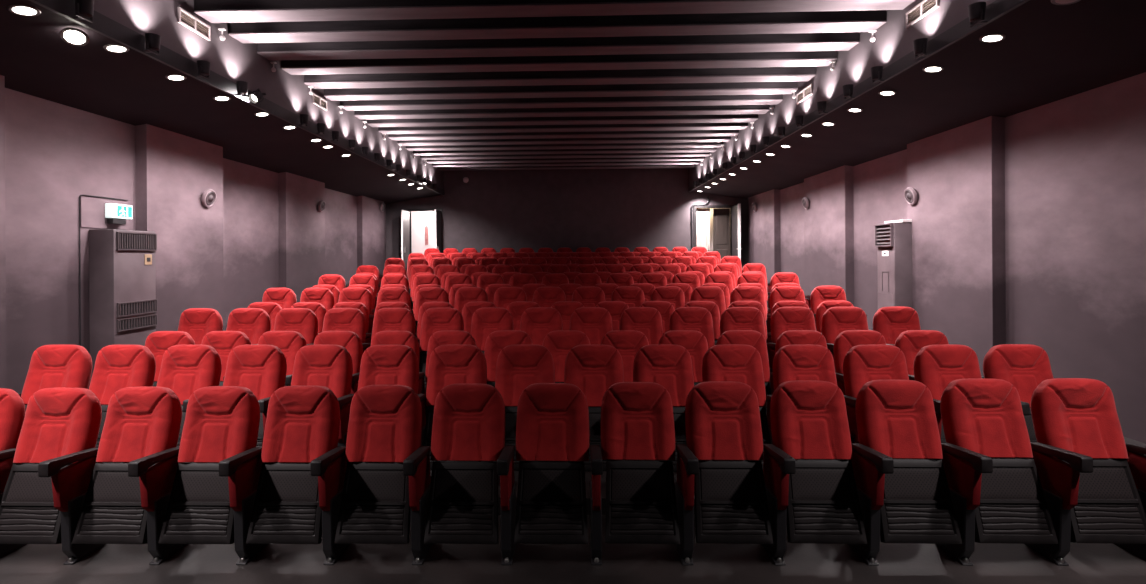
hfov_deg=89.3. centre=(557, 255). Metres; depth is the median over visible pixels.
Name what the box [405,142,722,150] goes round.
ceiling beam
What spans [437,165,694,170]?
ceiling beam
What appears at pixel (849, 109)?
recessed light
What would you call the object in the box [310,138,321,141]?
recessed light
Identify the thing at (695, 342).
seat
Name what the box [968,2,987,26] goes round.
track spotlight
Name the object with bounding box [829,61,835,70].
fitting
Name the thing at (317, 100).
air vent
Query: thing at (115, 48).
recessed light
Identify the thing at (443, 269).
seat
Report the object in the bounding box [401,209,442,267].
door
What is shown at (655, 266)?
seat
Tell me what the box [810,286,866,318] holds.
seat
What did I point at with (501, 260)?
seat
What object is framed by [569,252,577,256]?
seat
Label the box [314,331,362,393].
seat
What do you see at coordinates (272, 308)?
seat
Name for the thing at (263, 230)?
wall
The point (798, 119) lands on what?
track spotlight
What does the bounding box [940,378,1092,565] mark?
seat
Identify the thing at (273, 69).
fitting
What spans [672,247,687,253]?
seat
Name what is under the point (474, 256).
seat
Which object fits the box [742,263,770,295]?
seat
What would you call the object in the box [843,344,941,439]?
seat
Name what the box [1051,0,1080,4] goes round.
recessed light
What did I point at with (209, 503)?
seat
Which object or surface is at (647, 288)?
seat
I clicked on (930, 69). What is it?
recessed light
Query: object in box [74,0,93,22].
track spotlight
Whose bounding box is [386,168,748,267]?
wall
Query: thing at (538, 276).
seat
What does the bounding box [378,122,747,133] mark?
ceiling beam
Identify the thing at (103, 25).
track
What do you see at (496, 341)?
seat
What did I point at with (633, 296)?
seat
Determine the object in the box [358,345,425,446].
seat
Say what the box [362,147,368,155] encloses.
track spotlight
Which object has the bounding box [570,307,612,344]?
seat
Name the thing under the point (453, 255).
seat
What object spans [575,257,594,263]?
seat
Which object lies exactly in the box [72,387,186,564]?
seat
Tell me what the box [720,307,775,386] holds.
seat
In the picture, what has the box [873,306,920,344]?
seat
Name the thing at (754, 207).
wall speaker
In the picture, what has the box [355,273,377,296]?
seat
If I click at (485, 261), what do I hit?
seat
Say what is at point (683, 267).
seat
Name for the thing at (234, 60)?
fascia
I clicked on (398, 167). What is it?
track spotlight
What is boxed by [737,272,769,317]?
seat
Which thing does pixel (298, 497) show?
seat
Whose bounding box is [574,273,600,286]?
seat
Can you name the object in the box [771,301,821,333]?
seat
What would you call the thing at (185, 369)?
seat
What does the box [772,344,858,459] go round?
seat
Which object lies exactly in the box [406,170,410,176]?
track spotlight
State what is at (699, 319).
seat
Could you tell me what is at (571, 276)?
seat
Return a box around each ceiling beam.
[194,0,914,22]
[228,10,886,42]
[257,32,859,60]
[281,51,836,74]
[304,66,815,88]
[324,81,797,100]
[340,94,782,110]
[354,105,769,118]
[367,114,757,126]
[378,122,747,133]
[388,130,738,139]
[397,136,730,145]
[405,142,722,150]
[413,147,716,155]
[420,152,710,159]
[426,157,704,163]
[432,161,699,166]
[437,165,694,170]
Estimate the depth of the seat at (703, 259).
13.33 m
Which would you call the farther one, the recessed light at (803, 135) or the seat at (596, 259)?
the seat at (596, 259)
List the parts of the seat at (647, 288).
backrest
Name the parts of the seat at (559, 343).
lumbar panel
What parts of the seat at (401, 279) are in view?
backrest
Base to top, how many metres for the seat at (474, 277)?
1.068 m
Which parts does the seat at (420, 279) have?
backrest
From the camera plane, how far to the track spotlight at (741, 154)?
11.71 m
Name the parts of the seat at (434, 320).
folded seat, perforated panel, lumbar panel, backrest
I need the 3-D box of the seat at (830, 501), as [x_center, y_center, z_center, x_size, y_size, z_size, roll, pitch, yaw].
[1.673,1.355,3.618,0.556,1.068,0.515,0,0,2]
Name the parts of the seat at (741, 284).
backrest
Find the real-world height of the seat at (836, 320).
1.069 m
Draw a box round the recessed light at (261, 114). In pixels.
[254,112,269,116]
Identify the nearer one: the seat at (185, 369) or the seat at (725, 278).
the seat at (185, 369)
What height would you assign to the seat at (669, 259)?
1.068 m
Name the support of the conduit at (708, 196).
attached to the wall at (650, 208)
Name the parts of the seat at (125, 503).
ribbed panel, folded seat, perforated panel, lumbar panel, backrest, armrest, panel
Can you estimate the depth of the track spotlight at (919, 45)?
5.59 m
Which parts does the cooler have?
outlet frame, door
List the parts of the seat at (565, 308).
lumbar panel, backrest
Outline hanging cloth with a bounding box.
[425,226,428,244]
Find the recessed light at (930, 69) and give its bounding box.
[922,66,943,72]
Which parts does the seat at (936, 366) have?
perforated panel, backrest, lumbar panel, armrest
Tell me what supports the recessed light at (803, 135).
attached to the soffit at (1049, 52)
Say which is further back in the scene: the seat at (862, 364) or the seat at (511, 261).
the seat at (511, 261)
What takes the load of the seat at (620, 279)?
on the floor
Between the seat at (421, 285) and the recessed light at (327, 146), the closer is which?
the seat at (421, 285)
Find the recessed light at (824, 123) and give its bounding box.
[821,122,834,125]
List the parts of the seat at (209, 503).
folded seat, ribbed panel, perforated panel, lumbar panel, backrest, armrest, panel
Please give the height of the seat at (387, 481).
1.069 m
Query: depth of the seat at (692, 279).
9.86 m
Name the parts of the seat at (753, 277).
backrest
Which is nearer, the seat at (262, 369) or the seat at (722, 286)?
the seat at (262, 369)
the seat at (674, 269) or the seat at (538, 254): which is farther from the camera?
the seat at (538, 254)
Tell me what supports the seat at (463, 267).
on the floor
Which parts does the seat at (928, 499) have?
backrest, lumbar panel, perforated panel, ribbed panel, folded seat, panel, armrest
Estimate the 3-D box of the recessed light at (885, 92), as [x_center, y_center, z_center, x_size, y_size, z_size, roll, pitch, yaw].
[3.924,-1.932,6.912,0.189,0.038,0.191,0,0,8]
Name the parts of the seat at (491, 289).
backrest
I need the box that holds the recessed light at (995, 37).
[979,33,1005,42]
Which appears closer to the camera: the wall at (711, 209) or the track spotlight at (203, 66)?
the track spotlight at (203, 66)
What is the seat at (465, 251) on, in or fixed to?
on the floor
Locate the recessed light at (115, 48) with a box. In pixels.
[103,44,129,52]
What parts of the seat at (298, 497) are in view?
folded seat, ribbed panel, perforated panel, lumbar panel, backrest, armrest, panel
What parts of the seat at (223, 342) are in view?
lumbar panel, backrest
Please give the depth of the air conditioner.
6.80 m
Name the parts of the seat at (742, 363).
backrest, lumbar panel, perforated panel, folded seat, panel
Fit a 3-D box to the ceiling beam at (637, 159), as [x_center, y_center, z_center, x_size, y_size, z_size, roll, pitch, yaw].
[0.176,-2.809,15.900,7.580,0.476,0.292,0,0,2]
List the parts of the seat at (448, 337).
folded seat, backrest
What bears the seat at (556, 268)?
on the floor
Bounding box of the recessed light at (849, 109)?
[847,108,862,111]
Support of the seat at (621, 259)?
on the floor
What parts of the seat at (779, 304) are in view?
backrest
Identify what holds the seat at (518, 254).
on the floor
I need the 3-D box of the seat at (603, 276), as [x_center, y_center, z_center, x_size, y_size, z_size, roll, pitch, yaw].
[0.850,0.840,10.668,0.557,1.068,0.511,0,0,2]
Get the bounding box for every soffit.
[0,0,440,203]
[692,0,1145,198]
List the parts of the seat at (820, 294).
backrest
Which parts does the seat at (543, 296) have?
lumbar panel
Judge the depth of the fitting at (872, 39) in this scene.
6.67 m
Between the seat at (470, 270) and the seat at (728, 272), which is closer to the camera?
the seat at (728, 272)
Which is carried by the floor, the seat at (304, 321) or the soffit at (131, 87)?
the seat at (304, 321)
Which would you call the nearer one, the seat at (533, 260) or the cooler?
the cooler
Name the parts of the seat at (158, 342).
lumbar panel, backrest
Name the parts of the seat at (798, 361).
backrest, lumbar panel, ribbed panel, armrest, panel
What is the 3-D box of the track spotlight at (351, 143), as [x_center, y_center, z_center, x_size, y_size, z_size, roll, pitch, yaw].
[-3.621,-1.942,10.183,0.126,0.155,0.126,0,0,-43]
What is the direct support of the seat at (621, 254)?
on the floor
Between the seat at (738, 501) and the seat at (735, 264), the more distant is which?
the seat at (735, 264)
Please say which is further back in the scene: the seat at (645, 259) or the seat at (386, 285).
the seat at (645, 259)
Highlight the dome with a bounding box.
[463,177,468,182]
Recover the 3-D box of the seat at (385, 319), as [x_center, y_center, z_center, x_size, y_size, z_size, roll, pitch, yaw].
[-1.836,1.129,6.409,0.555,1.067,0.527,0,0,2]
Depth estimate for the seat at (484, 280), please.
9.97 m
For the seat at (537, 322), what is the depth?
6.46 m
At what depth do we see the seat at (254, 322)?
6.59 m
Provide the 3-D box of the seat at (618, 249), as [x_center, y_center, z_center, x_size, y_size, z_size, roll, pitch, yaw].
[1.903,0.298,16.789,0.557,1.067,0.531,0,0,2]
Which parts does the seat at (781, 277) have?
backrest, panel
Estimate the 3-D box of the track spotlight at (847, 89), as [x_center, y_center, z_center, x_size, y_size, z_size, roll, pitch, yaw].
[3.568,-2.007,7.134,0.126,0.155,0.126,0,0,-43]
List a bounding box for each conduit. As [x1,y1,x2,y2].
[79,194,127,345]
[691,196,708,249]
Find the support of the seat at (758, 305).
on the floor
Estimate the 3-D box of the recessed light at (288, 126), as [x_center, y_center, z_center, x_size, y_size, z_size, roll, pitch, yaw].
[-3.946,-1.880,8.527,0.189,0.038,0.191,0,0,8]
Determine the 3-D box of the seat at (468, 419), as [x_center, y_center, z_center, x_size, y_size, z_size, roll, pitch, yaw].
[-0.565,1.393,3.696,0.556,1.067,0.522,0,0,2]
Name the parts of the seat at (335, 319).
lumbar panel, backrest, armrest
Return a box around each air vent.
[178,7,210,40]
[312,93,326,110]
[796,84,812,103]
[906,0,938,27]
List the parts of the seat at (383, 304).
backrest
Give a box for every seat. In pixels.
[0,388,26,557]
[0,388,105,564]
[18,345,92,463]
[71,345,155,463]
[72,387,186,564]
[145,331,194,386]
[156,345,221,462]
[159,386,267,564]
[178,308,222,344]
[201,331,250,385]
[207,345,286,462]
[226,308,270,344]
[246,386,349,564]
[247,302,281,330]
[258,331,306,385]
[262,288,296,308]
[274,308,317,344]
[291,302,325,334]
[291,345,353,446]
[300,288,333,311]
[312,285,339,304]
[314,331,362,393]
[318,274,345,291]
[322,308,370,352]
[333,302,371,342]
[334,385,432,564]
[338,287,373,332]
[346,265,380,292]
[347,284,374,314]
[349,274,376,308]
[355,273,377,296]
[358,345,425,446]
[371,308,419,363]
[371,331,424,393]
[374,302,415,336]
[376,287,410,308]
[379,258,404,281]
[380,284,412,311]
[381,274,411,307]
[383,265,406,276]
[405,253,425,271]
[407,258,428,278]
[408,264,423,289]
[409,265,433,293]
[410,273,431,305]
[411,274,440,312]
[413,284,441,314]
[414,287,448,337]
[417,302,453,355]
[419,308,463,390]
[423,344,492,469]
[424,248,439,257]
[424,384,515,564]
[425,330,475,414]
[428,253,445,265]
[432,258,451,270]
[434,264,449,275]
[437,265,460,281]
[441,272,461,288]
[443,248,458,256]
[445,274,471,294]
[449,284,475,306]
[450,253,466,261]
[454,287,487,313]
[455,257,474,268]
[460,264,475,273]
[462,248,477,254]
[462,302,495,333]
[465,265,487,277]
[470,253,486,260]
[471,272,491,286]
[471,307,513,352]
[475,257,483,264]
[477,274,503,289]
[479,257,498,266]
[481,248,496,254]
[484,330,532,386]
[485,284,510,303]
[486,264,501,272]
[491,252,507,259]
[492,265,514,274]
[493,345,554,470]
[494,287,526,308]
[498,257,506,264]
[500,248,515,253]
[501,272,520,284]
[503,257,522,265]
[507,301,539,330]
[509,274,536,287]
[512,252,528,257]
[513,264,527,271]
[514,383,602,564]
[519,248,533,252]
[520,264,542,273]
[520,307,562,344]
[521,257,530,263]
[522,284,546,301]
[527,257,546,264]
[532,272,549,283]
[533,252,549,257]
[533,287,565,307]
[538,248,552,252]
[539,264,553,271]
[542,273,568,286]
[542,330,589,382]
[547,264,569,272]
[549,252,557,256]
[551,257,570,264]
[551,301,583,329]
[554,252,570,256]
[557,248,571,252]
[558,284,581,300]
[562,272,579,283]
[564,345,636,471]
[566,264,579,271]
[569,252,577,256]
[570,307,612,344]
[572,286,604,306]
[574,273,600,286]
[575,252,592,256]
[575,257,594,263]
[575,264,597,272]
[576,247,590,251]
[592,257,601,263]
[593,264,605,271]
[594,272,611,282]
[594,283,618,300]
[595,247,610,251]
[596,252,613,256]
[596,301,628,330]
[599,257,618,264]
[601,330,648,381]
[601,382,698,564]
[602,264,624,273]
[606,273,633,286]
[611,286,644,307]
[614,247,629,251]
[616,257,624,263]
[618,252,634,257]
[619,307,662,344]
[620,263,632,271]
[623,257,642,264]
[623,272,642,283]
[630,264,652,273]
[630,283,654,301]
[633,247,648,252]
[633,344,693,471]
[637,256,648,263]
[639,252,655,257]
[639,273,666,287]
[640,301,674,334]
[645,263,659,271]
[647,256,667,265]
[651,286,684,309]
[652,247,667,252]
[653,271,673,283]
[658,264,680,275]
[659,330,707,385]
[660,251,676,258]
[662,256,672,263]
[666,283,692,304]
[669,307,716,348]
[670,263,686,272]
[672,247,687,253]
[672,256,691,266]
[672,273,699,289]
[681,251,698,260]
[683,271,704,285]
[684,301,719,342]
[685,381,794,564]
[686,264,709,277]
[688,256,695,263]
[690,286,725,318]
[691,247,706,253]
[696,256,716,269]
[696,263,713,272]
[702,283,729,308]
[702,344,772,468]
[703,251,720,263]
[704,273,733,294]
[713,271,735,287]
[714,263,737,286]
[716,330,773,414]
[720,256,741,274]
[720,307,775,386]
[728,301,771,342]
[730,286,770,342]
[731,263,739,276]
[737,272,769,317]
[737,283,770,321]
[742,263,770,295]
[742,271,770,302]
[770,272,810,307]
[770,283,810,309]
[770,286,816,330]
[770,307,834,365]
[770,380,893,565]
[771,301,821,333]
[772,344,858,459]
[775,330,845,394]
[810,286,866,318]
[816,300,853,332]
[822,307,894,372]
[833,330,914,380]
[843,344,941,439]
[855,380,992,565]
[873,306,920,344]
[895,330,983,378]
[913,344,1029,459]
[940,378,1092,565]
[983,344,1053,458]
[1030,378,1145,560]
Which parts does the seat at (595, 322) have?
lumbar panel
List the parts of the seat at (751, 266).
backrest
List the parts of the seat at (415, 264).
backrest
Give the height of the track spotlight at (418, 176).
0.155 m
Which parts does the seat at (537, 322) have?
lumbar panel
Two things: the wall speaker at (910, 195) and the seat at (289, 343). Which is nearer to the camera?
the seat at (289, 343)
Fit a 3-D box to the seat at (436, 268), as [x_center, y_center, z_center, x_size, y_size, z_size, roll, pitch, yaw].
[-2.447,0.732,12.535,0.557,1.068,0.520,0,0,2]
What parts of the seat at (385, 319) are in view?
lumbar panel, backrest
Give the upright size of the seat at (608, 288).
1.069 m
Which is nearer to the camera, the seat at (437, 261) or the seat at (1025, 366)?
the seat at (1025, 366)
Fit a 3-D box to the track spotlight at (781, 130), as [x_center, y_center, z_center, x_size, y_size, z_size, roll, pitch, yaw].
[3.646,-2.008,9.459,0.126,0.155,0.126,0,0,-43]
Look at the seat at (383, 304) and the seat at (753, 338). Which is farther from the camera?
the seat at (383, 304)
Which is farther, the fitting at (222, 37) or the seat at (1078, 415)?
the fitting at (222, 37)
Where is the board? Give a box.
[80,196,128,229]
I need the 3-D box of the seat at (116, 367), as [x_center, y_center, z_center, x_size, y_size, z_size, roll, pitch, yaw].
[-3.594,1.279,4.661,0.555,1.067,0.524,0,0,2]
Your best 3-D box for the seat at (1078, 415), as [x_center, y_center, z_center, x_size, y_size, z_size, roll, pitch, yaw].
[3.352,1.326,3.554,0.556,1.069,0.501,0,0,2]
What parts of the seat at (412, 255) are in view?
backrest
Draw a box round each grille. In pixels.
[116,232,156,250]
[117,299,156,316]
[117,314,156,331]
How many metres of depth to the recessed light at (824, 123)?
8.51 m
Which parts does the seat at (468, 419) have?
folded seat, ribbed panel, perforated panel, lumbar panel, backrest, armrest, panel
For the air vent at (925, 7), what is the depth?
5.78 m
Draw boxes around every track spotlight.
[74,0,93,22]
[144,33,160,54]
[196,60,210,78]
[235,81,247,96]
[248,88,265,103]
[299,114,308,126]
[316,123,324,134]
[331,131,339,141]
[347,140,355,149]
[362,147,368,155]
[374,153,380,161]
[385,159,391,167]
[395,164,401,171]
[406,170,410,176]
[416,175,420,181]
[722,162,727,169]
[730,157,736,164]
[739,152,745,160]
[750,144,757,153]
[762,136,770,146]
[777,127,785,137]
[795,115,804,127]
[817,101,827,114]
[842,84,854,99]
[870,66,884,83]
[913,38,928,58]
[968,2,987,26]
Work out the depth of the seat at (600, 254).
15.29 m
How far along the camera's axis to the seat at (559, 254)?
15.36 m
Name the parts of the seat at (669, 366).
folded seat, backrest, ribbed panel, lumbar panel, perforated panel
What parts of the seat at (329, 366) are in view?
lumbar panel, backrest, panel, armrest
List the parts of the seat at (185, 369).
perforated panel, lumbar panel, armrest, folded seat, backrest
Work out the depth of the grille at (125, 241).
7.03 m
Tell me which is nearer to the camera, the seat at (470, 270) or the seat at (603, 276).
the seat at (603, 276)
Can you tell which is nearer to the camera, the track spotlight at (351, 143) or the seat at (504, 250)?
the track spotlight at (351, 143)
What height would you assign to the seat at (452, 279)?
1.067 m
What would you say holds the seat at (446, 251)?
on the floor
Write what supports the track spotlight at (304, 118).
attached to the track at (103, 25)
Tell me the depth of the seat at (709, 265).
12.46 m
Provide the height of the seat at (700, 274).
1.068 m
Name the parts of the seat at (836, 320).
backrest, lumbar panel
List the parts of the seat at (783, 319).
backrest, lumbar panel, armrest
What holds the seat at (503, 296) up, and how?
on the floor
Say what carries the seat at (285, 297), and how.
on the floor
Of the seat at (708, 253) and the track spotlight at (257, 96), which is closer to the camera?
the track spotlight at (257, 96)
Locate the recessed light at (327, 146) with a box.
[322,145,333,147]
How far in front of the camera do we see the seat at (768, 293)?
10.73 m
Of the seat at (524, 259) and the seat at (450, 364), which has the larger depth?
the seat at (524, 259)
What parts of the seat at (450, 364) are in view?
perforated panel, ribbed panel, folded seat, lumbar panel, backrest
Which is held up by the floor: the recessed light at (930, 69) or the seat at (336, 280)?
the seat at (336, 280)
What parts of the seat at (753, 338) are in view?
backrest, folded seat, panel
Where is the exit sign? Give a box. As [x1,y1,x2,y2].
[105,203,132,223]
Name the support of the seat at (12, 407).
on the floor
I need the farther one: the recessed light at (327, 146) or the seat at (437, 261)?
the seat at (437, 261)
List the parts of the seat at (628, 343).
backrest, lumbar panel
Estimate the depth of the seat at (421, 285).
9.16 m
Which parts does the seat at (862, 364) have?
backrest, lumbar panel, armrest, panel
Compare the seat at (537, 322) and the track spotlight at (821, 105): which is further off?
the track spotlight at (821, 105)
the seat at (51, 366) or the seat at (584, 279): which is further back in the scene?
the seat at (584, 279)
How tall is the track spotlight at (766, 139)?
0.155 m
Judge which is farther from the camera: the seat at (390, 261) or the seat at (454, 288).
the seat at (390, 261)
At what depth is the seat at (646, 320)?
6.43 m
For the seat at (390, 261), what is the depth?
13.59 m
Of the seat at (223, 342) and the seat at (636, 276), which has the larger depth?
the seat at (636, 276)
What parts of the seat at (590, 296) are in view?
lumbar panel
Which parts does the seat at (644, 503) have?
backrest, lumbar panel, perforated panel, folded seat, ribbed panel, panel, armrest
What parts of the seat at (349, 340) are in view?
backrest, panel, armrest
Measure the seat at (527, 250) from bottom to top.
1.069 m
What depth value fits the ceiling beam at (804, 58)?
7.84 m
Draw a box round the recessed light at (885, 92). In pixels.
[878,90,896,95]
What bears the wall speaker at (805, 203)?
attached to the wall at (1029, 226)
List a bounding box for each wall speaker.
[201,189,215,206]
[318,200,325,211]
[380,203,384,211]
[752,202,756,211]
[802,197,808,208]
[904,187,917,204]
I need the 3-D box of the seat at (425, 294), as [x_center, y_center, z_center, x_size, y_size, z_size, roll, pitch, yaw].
[-1.772,0.989,8.127,0.556,1.069,0.501,0,0,2]
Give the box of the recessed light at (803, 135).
[800,134,812,136]
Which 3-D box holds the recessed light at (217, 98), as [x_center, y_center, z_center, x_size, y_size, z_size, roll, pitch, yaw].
[-4.020,-1.876,6.939,0.189,0.038,0.191,0,0,8]
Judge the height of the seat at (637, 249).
1.069 m
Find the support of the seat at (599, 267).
on the floor
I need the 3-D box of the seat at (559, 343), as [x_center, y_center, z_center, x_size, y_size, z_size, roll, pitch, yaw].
[0.113,1.258,5.416,0.557,1.068,0.511,0,0,2]
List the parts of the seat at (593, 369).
backrest, lumbar panel, perforated panel, ribbed panel, folded seat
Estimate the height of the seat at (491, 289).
1.067 m
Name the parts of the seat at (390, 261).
backrest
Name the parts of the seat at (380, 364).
lumbar panel, backrest, armrest, panel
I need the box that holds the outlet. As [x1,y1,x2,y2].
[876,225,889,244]
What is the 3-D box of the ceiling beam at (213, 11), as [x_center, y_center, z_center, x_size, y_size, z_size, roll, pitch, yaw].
[-0.092,-2.808,6.104,7.458,0.476,0.292,0,0,2]
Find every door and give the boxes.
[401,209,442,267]
[693,204,741,258]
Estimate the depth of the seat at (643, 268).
11.64 m
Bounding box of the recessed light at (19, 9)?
[7,4,40,15]
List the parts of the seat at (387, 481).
folded seat, ribbed panel, perforated panel, lumbar panel, backrest, armrest, panel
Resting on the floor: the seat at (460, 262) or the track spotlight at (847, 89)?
the seat at (460, 262)
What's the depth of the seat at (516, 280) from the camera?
9.98 m
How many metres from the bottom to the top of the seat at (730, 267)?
1.069 m
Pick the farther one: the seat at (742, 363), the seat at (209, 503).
the seat at (742, 363)
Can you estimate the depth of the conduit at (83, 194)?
6.58 m
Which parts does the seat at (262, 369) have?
folded seat, lumbar panel, backrest, ribbed panel, perforated panel, armrest, panel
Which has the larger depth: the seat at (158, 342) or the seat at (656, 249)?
the seat at (656, 249)
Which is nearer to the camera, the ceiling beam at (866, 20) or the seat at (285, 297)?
the ceiling beam at (866, 20)
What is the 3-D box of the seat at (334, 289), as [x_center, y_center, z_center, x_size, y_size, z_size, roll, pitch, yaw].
[-3.728,1.000,9.069,0.626,1.069,0.506,0,0,2]
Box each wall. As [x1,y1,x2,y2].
[0,75,385,392]
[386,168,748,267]
[411,211,434,253]
[696,208,729,250]
[748,72,1145,443]
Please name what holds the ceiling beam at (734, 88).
attached to the ceiling
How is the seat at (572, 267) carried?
on the floor
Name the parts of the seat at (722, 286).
backrest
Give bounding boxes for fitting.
[218,28,225,40]
[270,62,276,71]
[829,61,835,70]
[869,30,875,41]
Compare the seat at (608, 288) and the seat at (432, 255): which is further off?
the seat at (432, 255)
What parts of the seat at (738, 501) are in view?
backrest, lumbar panel, perforated panel, folded seat, ribbed panel, panel, armrest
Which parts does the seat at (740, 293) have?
backrest, panel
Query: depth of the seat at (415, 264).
12.69 m
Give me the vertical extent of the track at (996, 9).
0.135 m
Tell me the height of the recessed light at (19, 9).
0.038 m
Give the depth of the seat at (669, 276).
10.77 m
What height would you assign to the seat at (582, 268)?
1.067 m
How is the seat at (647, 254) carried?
on the floor
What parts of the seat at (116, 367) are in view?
folded seat, perforated panel, lumbar panel, backrest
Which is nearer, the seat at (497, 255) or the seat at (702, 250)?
the seat at (497, 255)
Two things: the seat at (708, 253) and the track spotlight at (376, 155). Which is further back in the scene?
the seat at (708, 253)
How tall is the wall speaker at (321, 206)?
0.270 m
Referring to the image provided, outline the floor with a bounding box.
[0,329,1145,583]
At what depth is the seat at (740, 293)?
8.12 m
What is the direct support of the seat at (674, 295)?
on the floor
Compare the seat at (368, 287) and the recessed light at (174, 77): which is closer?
the recessed light at (174, 77)
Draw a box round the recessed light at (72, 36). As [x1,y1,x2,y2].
[60,27,88,45]
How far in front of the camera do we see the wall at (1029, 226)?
7.05 m
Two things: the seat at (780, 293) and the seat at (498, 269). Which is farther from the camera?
the seat at (498, 269)
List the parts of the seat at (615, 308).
backrest, lumbar panel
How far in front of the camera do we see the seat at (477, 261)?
14.47 m
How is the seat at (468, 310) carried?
on the floor
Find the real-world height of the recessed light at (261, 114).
0.038 m
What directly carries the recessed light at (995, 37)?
attached to the soffit at (1049, 52)
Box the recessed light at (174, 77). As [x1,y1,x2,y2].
[165,74,186,80]
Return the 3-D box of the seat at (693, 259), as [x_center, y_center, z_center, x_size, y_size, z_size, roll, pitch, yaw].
[3.209,0.556,14.152,0.556,1.068,0.513,0,0,2]
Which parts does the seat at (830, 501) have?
backrest, lumbar panel, perforated panel, folded seat, ribbed panel, panel, armrest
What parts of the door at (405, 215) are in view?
frame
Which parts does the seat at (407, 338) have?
backrest, panel, armrest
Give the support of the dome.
attached to the wall at (650, 208)
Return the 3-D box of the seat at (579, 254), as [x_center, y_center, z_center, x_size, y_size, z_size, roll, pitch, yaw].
[0.719,0.448,15.204,0.557,1.067,0.526,0,0,2]
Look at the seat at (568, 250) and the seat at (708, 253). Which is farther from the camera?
the seat at (568, 250)
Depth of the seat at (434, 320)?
6.49 m
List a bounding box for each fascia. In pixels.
[94,0,443,189]
[689,0,995,186]
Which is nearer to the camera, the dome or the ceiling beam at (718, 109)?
the ceiling beam at (718, 109)
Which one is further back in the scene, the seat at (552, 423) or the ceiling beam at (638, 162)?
the ceiling beam at (638, 162)
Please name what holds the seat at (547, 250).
on the floor
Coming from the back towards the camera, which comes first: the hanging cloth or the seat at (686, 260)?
the hanging cloth
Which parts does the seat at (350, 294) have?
backrest, panel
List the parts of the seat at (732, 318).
backrest, lumbar panel, panel, armrest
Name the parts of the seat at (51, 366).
lumbar panel, backrest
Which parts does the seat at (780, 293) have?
backrest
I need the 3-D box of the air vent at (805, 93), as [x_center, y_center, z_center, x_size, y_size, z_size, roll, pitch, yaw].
[3.722,-2.433,8.769,0.021,0.155,0.580,0,0,2]
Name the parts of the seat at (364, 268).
backrest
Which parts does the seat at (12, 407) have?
armrest, panel, backrest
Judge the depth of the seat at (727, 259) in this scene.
13.32 m
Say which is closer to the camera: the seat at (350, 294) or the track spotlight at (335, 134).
the seat at (350, 294)
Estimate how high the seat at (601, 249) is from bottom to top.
1.066 m
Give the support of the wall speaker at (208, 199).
attached to the wall at (263, 230)
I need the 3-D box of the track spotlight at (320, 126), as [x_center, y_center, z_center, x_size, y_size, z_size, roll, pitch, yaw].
[-3.648,-1.942,8.927,0.126,0.155,0.126,0,0,-43]
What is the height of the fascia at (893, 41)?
1.090 m
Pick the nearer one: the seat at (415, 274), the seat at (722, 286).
the seat at (722, 286)
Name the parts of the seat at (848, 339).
backrest, armrest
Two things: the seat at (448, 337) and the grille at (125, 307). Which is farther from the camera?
the grille at (125, 307)
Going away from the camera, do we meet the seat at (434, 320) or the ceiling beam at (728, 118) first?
the seat at (434, 320)
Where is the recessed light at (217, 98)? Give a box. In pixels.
[213,96,230,100]
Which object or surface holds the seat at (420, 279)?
on the floor
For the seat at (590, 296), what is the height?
1.069 m
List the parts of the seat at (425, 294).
backrest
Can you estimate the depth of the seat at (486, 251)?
17.03 m
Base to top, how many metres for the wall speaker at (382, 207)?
0.270 m
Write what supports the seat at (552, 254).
on the floor
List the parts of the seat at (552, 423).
folded seat, ribbed panel, perforated panel, lumbar panel, backrest, panel, armrest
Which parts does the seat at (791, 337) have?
backrest, armrest, panel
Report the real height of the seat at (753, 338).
1.066 m
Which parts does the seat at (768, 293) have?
backrest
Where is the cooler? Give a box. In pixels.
[875,219,911,308]
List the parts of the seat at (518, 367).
folded seat, perforated panel, ribbed panel, lumbar panel, backrest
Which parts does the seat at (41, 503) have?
ribbed panel, perforated panel, folded seat, lumbar panel, backrest, armrest, panel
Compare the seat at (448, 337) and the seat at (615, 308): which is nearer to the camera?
the seat at (448, 337)
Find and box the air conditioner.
[89,229,156,381]
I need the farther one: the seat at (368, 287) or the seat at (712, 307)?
the seat at (368, 287)
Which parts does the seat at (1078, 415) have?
backrest, lumbar panel, folded seat, perforated panel, ribbed panel, armrest, panel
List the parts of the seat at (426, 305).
backrest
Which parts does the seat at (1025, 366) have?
backrest, lumbar panel, perforated panel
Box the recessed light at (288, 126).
[282,125,296,128]
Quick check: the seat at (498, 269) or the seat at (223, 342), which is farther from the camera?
the seat at (498, 269)
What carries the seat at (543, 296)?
on the floor
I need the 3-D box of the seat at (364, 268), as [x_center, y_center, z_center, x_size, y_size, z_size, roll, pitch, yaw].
[-3.911,0.740,11.718,0.626,1.067,0.524,0,0,2]
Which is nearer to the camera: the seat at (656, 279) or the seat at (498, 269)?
the seat at (656, 279)
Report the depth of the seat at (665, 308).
7.26 m
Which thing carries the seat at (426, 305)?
on the floor
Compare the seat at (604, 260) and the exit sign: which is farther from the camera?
the seat at (604, 260)
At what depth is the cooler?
8.94 m
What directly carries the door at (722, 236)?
in the wall at (650, 208)
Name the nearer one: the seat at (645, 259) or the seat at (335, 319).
the seat at (335, 319)
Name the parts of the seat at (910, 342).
backrest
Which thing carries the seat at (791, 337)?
on the floor
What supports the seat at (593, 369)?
on the floor
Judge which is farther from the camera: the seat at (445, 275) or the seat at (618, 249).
the seat at (618, 249)
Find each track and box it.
[29,0,443,194]
[689,0,1028,191]
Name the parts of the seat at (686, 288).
backrest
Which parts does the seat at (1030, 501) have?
backrest, lumbar panel, perforated panel, ribbed panel, folded seat, panel, armrest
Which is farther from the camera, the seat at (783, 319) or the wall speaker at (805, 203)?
the wall speaker at (805, 203)
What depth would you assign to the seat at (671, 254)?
15.25 m
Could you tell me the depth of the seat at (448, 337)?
5.59 m
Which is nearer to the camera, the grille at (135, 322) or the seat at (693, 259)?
the grille at (135, 322)

